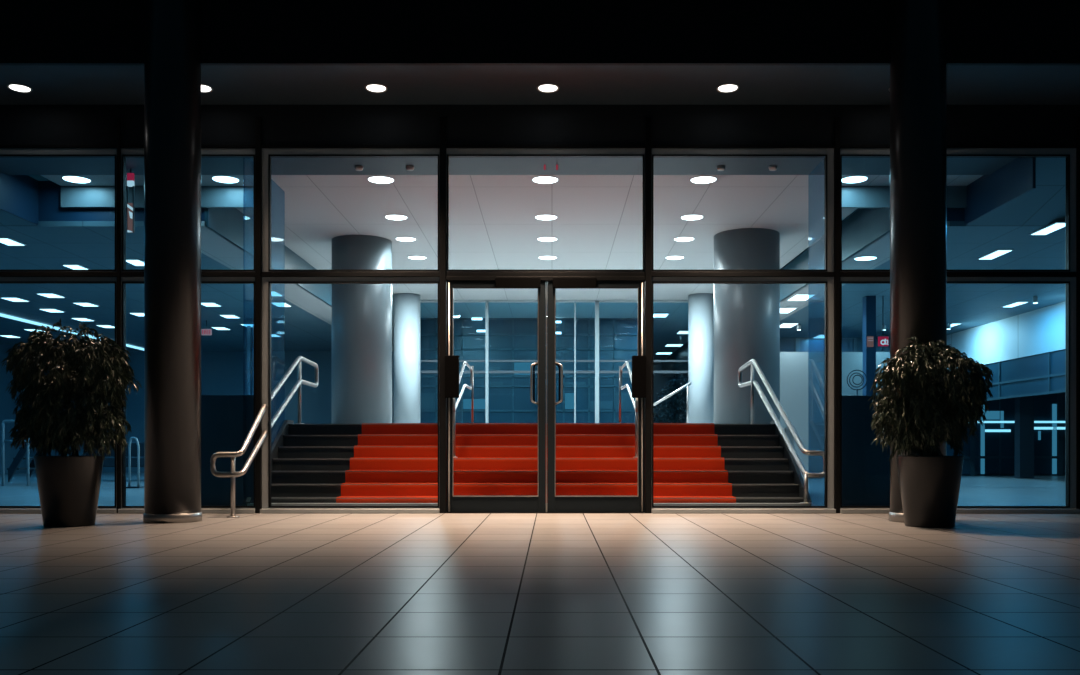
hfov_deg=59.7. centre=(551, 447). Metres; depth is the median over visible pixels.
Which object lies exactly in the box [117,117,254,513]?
window
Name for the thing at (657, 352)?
recessed light
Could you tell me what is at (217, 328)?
recessed light
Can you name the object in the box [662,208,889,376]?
wall
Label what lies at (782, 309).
recessed light
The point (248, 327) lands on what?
post
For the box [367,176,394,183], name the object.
recessed light
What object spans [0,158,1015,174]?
ceiling
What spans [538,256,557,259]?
recessed light
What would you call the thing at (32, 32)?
beam
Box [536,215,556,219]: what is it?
diffuser
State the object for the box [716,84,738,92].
recessed light
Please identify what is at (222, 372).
wall
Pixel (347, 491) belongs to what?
carpet runner
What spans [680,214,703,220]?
recessed light
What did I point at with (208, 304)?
recessed light
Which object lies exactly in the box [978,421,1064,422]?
light
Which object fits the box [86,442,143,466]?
railing
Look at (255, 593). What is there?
floor
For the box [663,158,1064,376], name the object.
ceiling
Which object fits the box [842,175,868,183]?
recessed light
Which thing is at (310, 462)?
staircase
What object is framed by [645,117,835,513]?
window
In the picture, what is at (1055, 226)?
recessed light
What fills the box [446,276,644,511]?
door frame
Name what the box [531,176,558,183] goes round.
recessed light
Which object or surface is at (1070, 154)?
window
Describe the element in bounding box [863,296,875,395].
post
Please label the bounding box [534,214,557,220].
recessed light
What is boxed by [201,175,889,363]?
ceiling
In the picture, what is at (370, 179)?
diffuser
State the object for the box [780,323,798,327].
recessed light
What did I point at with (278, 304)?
recessed light
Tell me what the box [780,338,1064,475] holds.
window
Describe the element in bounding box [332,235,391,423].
pillar
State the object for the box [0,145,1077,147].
trim
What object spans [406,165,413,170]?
smoke detector
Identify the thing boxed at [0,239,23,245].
diffuser
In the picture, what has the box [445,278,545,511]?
door
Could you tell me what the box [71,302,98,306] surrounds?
recessed light
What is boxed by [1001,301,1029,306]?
recessed light
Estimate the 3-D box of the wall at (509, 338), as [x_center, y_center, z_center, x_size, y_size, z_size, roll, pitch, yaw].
[-0.818,-2.192,29.070,7.115,3.675,0.260,0,0,0]
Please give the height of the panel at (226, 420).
1.555 m
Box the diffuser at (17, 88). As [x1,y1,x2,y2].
[9,85,29,91]
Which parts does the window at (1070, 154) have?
frame, frame, sill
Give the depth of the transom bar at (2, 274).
12.25 m
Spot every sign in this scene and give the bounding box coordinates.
[127,169,134,232]
[201,320,211,334]
[867,336,873,346]
[877,296,889,345]
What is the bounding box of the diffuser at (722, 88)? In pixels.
[718,85,736,91]
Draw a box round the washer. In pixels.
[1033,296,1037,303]
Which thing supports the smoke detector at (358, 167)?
attached to the ceiling at (8, 166)
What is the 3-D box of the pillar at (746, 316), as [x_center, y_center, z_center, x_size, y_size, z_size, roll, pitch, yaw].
[3.662,-2.183,17.700,1.220,3.635,1.220,0,0,0]
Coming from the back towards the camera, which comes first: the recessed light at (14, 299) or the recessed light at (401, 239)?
the recessed light at (14, 299)
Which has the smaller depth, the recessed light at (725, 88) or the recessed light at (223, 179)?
the recessed light at (725, 88)
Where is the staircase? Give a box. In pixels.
[246,420,811,505]
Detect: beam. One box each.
[0,0,1079,64]
[0,105,1079,144]
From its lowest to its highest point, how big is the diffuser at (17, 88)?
0.004 m
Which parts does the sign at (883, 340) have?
panel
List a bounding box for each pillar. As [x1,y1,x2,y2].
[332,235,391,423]
[393,293,419,422]
[688,293,713,422]
[714,228,779,423]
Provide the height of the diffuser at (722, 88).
0.004 m
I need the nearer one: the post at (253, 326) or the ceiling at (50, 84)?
the ceiling at (50, 84)
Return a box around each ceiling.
[0,65,1079,104]
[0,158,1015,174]
[0,210,392,350]
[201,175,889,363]
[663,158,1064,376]
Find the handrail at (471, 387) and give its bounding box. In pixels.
[454,361,473,457]
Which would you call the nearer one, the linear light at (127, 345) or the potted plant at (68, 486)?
the potted plant at (68, 486)
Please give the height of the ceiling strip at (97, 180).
0.100 m
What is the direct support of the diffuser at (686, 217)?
attached to the recessed light at (692, 217)
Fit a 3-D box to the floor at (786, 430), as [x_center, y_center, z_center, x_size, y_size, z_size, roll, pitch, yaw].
[0.000,0.242,30.280,8.700,1.215,31.440,0,0,0]
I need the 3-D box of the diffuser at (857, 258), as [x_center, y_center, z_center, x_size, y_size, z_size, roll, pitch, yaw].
[5.620,-3.398,16.850,0.370,0.004,0.370,0,0,0]
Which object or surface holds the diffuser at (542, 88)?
attached to the recessed light at (544, 88)
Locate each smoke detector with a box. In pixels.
[355,165,362,170]
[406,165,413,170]
[717,165,724,170]
[769,165,776,170]
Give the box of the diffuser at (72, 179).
[63,176,89,182]
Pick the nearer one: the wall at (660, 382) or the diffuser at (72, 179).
the diffuser at (72, 179)
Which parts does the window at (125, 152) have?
sill, frame, frame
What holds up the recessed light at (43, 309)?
in the ceiling at (50, 244)
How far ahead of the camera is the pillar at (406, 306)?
24.30 m
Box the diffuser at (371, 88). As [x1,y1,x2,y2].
[367,85,385,91]
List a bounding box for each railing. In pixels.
[1,420,29,485]
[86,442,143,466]
[126,437,143,487]
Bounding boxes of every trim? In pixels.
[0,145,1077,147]
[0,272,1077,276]
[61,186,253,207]
[439,512,650,512]
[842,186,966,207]
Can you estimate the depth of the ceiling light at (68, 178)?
13.99 m
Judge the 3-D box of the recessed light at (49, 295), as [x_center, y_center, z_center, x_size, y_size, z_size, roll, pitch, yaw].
[-11.133,-3.389,20.889,0.400,0.022,0.560,0,0,0]
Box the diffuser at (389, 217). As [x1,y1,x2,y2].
[386,215,406,219]
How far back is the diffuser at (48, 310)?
23.09 m
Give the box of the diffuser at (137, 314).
[130,313,143,315]
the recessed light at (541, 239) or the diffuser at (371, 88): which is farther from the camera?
the recessed light at (541, 239)
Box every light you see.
[0,237,26,245]
[0,297,30,301]
[0,313,77,334]
[0,335,21,337]
[7,84,32,92]
[35,293,66,297]
[38,308,64,311]
[61,175,91,183]
[61,264,91,269]
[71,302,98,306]
[71,318,95,320]
[96,325,114,327]
[126,259,143,265]
[126,344,143,350]
[128,312,143,315]
[201,84,212,92]
[201,302,221,306]
[211,175,239,183]
[211,327,230,329]
[218,314,240,317]
[271,290,283,295]
[271,302,291,306]
[365,84,387,92]
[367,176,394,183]
[384,214,407,220]
[395,237,416,241]
[407,256,426,259]
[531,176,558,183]
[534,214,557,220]
[536,237,557,241]
[537,84,558,92]
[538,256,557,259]
[654,313,669,316]
[656,352,672,353]
[665,256,684,259]
[665,344,683,346]
[673,237,694,241]
[676,331,687,333]
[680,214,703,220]
[689,176,717,183]
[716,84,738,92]
[780,307,797,312]
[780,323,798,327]
[786,294,816,300]
[812,334,823,337]
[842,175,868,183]
[853,256,877,260]
[977,249,1013,259]
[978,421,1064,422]
[985,429,1010,431]
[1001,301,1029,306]
[1029,222,1064,234]
[1034,427,1064,429]
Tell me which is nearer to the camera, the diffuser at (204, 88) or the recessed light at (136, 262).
the diffuser at (204, 88)
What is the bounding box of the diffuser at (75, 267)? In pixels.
[63,265,87,269]
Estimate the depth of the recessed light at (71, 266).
17.59 m
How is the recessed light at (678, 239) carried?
in the ceiling at (493, 225)
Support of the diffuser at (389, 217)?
attached to the recessed light at (394, 217)
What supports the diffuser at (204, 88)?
attached to the recessed light at (204, 88)
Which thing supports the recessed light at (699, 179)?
in the ceiling at (493, 225)
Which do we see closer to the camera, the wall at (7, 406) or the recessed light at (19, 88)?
the recessed light at (19, 88)
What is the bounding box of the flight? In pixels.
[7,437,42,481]
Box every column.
[143,0,201,523]
[889,0,946,522]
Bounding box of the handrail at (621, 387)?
[619,361,636,457]
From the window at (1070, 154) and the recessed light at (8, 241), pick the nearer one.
the window at (1070, 154)
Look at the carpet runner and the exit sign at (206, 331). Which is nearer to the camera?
the carpet runner
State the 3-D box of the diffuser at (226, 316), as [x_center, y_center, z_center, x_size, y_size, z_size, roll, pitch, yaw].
[-8.294,-3.383,24.212,0.340,0.010,0.500,0,0,0]
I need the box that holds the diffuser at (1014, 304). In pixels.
[1004,302,1027,306]
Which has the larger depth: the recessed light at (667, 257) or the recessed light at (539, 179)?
the recessed light at (667, 257)
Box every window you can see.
[0,148,116,513]
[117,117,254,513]
[210,117,446,517]
[420,300,687,422]
[446,148,644,271]
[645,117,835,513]
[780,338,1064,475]
[834,117,1079,513]
[968,349,1064,400]
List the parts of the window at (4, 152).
sill, frame, frame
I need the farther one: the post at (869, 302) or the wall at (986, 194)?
the post at (869, 302)
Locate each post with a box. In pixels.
[247,326,250,394]
[253,326,253,394]
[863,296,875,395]
[1015,396,1033,477]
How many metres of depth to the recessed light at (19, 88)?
11.71 m
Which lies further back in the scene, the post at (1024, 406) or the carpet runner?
the post at (1024, 406)
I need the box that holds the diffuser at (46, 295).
[38,294,63,297]
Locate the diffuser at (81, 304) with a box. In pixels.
[74,303,97,306]
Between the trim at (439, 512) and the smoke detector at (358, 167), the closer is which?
the trim at (439, 512)
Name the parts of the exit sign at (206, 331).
panel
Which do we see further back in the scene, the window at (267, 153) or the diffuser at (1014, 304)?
the diffuser at (1014, 304)
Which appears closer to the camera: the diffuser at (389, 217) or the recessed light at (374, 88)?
the recessed light at (374, 88)
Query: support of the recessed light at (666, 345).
in the ceiling at (493, 225)
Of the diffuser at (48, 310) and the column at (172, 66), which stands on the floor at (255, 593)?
the column at (172, 66)
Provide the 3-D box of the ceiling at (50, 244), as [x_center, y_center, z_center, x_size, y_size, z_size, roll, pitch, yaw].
[-11.650,-3.680,29.190,12.700,0.560,33.620,0,0,0]
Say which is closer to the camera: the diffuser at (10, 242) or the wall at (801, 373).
the diffuser at (10, 242)
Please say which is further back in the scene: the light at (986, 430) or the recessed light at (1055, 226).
the light at (986, 430)
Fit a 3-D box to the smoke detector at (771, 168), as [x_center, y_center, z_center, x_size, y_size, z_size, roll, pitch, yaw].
[3.103,-3.925,13.200,0.120,0.050,0.120,0,0,0]
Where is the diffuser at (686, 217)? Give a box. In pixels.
[681,215,702,219]
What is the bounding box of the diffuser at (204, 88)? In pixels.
[201,85,210,91]
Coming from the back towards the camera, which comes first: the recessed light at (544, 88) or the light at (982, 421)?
the light at (982, 421)
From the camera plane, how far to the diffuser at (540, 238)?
18.02 m
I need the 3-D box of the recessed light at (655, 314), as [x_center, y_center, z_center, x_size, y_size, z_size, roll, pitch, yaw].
[3.134,-3.959,28.059,0.660,0.022,0.760,0,0,0]
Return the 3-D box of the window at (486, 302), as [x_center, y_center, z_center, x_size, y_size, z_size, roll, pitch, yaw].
[0.000,-2.183,25.410,7.800,3.635,0.100,0,0,0]
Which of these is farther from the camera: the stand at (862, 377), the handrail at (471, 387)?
the stand at (862, 377)
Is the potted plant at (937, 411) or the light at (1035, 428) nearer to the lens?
the potted plant at (937, 411)
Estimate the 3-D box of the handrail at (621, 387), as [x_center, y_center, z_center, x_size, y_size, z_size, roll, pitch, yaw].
[1.160,-0.624,14.649,0.137,1.530,2.542,0,0,-2]
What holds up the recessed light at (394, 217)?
in the ceiling at (493, 225)
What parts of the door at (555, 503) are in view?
handle, handle, rail, rail, pivot rod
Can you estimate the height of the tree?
2.334 m
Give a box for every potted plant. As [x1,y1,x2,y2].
[1,318,141,526]
[868,336,993,527]
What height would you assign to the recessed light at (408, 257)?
0.012 m
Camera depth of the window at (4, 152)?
12.28 m
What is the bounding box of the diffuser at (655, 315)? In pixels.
[654,314,667,316]
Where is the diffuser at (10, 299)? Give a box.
[2,298,28,301]
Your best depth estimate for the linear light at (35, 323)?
25.01 m
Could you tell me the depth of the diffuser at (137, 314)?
23.79 m
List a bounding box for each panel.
[201,395,253,505]
[842,396,889,505]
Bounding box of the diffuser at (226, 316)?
[220,315,238,317]
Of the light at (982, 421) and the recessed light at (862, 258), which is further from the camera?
the light at (982, 421)
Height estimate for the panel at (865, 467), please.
1.548 m
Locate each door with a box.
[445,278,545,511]
[547,278,645,511]
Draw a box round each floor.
[0,472,1079,674]
[783,428,793,446]
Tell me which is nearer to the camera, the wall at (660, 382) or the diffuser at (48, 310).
the diffuser at (48, 310)
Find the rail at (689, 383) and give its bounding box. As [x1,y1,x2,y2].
[654,382,690,422]
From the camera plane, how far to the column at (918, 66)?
10.64 m
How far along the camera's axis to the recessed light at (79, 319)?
24.71 m
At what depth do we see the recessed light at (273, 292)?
20.60 m
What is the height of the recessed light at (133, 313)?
0.022 m
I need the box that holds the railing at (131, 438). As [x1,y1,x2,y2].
[126,437,143,487]
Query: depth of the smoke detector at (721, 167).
13.16 m
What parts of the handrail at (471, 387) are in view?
post, rail, post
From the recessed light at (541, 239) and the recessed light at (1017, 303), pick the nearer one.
the recessed light at (541, 239)
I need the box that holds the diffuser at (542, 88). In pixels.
[539,85,556,91]
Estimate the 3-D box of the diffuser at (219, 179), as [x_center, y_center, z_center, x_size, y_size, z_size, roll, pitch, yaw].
[-4.860,-3.998,14.000,0.370,0.004,0.370,0,0,0]
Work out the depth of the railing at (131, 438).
19.98 m
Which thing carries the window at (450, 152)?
in the beam at (19, 124)
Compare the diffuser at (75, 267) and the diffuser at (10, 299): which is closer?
the diffuser at (75, 267)
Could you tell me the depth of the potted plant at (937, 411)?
9.97 m
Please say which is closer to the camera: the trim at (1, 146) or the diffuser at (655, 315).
the trim at (1, 146)
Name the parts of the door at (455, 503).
pivot rod, rail, rail, handle, handle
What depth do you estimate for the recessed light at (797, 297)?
21.10 m
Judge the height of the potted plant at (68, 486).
2.261 m
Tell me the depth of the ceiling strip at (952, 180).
14.00 m
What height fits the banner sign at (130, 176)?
0.900 m
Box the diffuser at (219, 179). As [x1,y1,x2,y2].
[213,176,238,182]
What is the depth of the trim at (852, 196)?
14.35 m
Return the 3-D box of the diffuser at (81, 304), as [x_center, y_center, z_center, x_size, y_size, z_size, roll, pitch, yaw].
[-11.003,-3.383,22.194,0.340,0.010,0.500,0,0,0]
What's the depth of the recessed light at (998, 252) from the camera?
16.41 m
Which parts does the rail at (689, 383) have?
rail, post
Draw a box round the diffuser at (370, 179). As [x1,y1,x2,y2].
[368,177,393,182]
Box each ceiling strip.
[41,175,203,185]
[887,175,982,185]
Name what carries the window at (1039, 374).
in the wall at (1042, 330)
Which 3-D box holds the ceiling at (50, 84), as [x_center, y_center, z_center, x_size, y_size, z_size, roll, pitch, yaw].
[0.000,-4.634,11.790,24.000,0.300,1.620,0,0,0]
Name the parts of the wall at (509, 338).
lit pane, lit pane, lit pane, lit pane, lit pane, lit pane, lit pane, lit pane, lit pane, lit pane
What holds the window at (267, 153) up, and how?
in the beam at (19, 124)
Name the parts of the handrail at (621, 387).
post, rail, post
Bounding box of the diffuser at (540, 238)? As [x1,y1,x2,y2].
[538,237,556,240]
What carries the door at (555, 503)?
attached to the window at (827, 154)
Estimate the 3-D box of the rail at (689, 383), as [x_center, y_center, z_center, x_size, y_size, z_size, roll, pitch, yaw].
[2.750,-0.956,22.000,1.036,1.182,0.058,0,0,0]
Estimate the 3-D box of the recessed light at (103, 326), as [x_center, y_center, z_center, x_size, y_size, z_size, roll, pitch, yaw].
[-12.402,-3.389,26.197,0.400,0.022,0.560,0,0,0]
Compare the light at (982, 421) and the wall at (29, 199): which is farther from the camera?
the light at (982, 421)
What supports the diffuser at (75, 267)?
attached to the recessed light at (71, 266)
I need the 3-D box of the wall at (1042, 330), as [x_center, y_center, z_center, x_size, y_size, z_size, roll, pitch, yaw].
[11.975,-2.850,29.500,0.150,1.100,29.000,0,0,0]
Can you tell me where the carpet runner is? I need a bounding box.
[336,423,735,502]
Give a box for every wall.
[0,172,204,224]
[0,344,39,473]
[44,351,392,471]
[205,208,392,345]
[420,318,636,422]
[654,342,687,422]
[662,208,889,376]
[780,352,889,477]
[947,158,1035,224]
[947,302,1064,369]
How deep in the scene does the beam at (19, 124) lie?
12.28 m
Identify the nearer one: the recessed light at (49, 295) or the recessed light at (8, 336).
the recessed light at (49, 295)
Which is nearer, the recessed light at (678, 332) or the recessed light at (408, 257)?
the recessed light at (408, 257)
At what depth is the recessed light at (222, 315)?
24.13 m
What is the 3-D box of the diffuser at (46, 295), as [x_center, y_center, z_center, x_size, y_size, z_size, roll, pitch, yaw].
[-11.133,-3.383,20.889,0.340,0.010,0.500,0,0,0]
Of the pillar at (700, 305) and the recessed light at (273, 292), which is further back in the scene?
the pillar at (700, 305)
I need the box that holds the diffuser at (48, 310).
[40,309,61,311]
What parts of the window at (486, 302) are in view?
rail, rail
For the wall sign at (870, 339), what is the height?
0.235 m
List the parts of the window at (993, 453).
lit pane, lit pane, lit pane, rail, lit pane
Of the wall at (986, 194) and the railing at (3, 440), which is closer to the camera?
the wall at (986, 194)
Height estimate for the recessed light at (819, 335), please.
0.022 m
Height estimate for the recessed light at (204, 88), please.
0.012 m
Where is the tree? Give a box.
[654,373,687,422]
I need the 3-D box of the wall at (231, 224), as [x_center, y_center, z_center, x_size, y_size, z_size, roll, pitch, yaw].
[-5.300,-3.750,30.210,0.060,0.700,31.580,0,0,0]
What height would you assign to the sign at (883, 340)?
1.121 m
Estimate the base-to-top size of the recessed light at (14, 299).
0.022 m
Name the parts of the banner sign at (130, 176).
white panel, red panel, brown panel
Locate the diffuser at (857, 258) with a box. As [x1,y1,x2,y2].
[855,257,875,260]

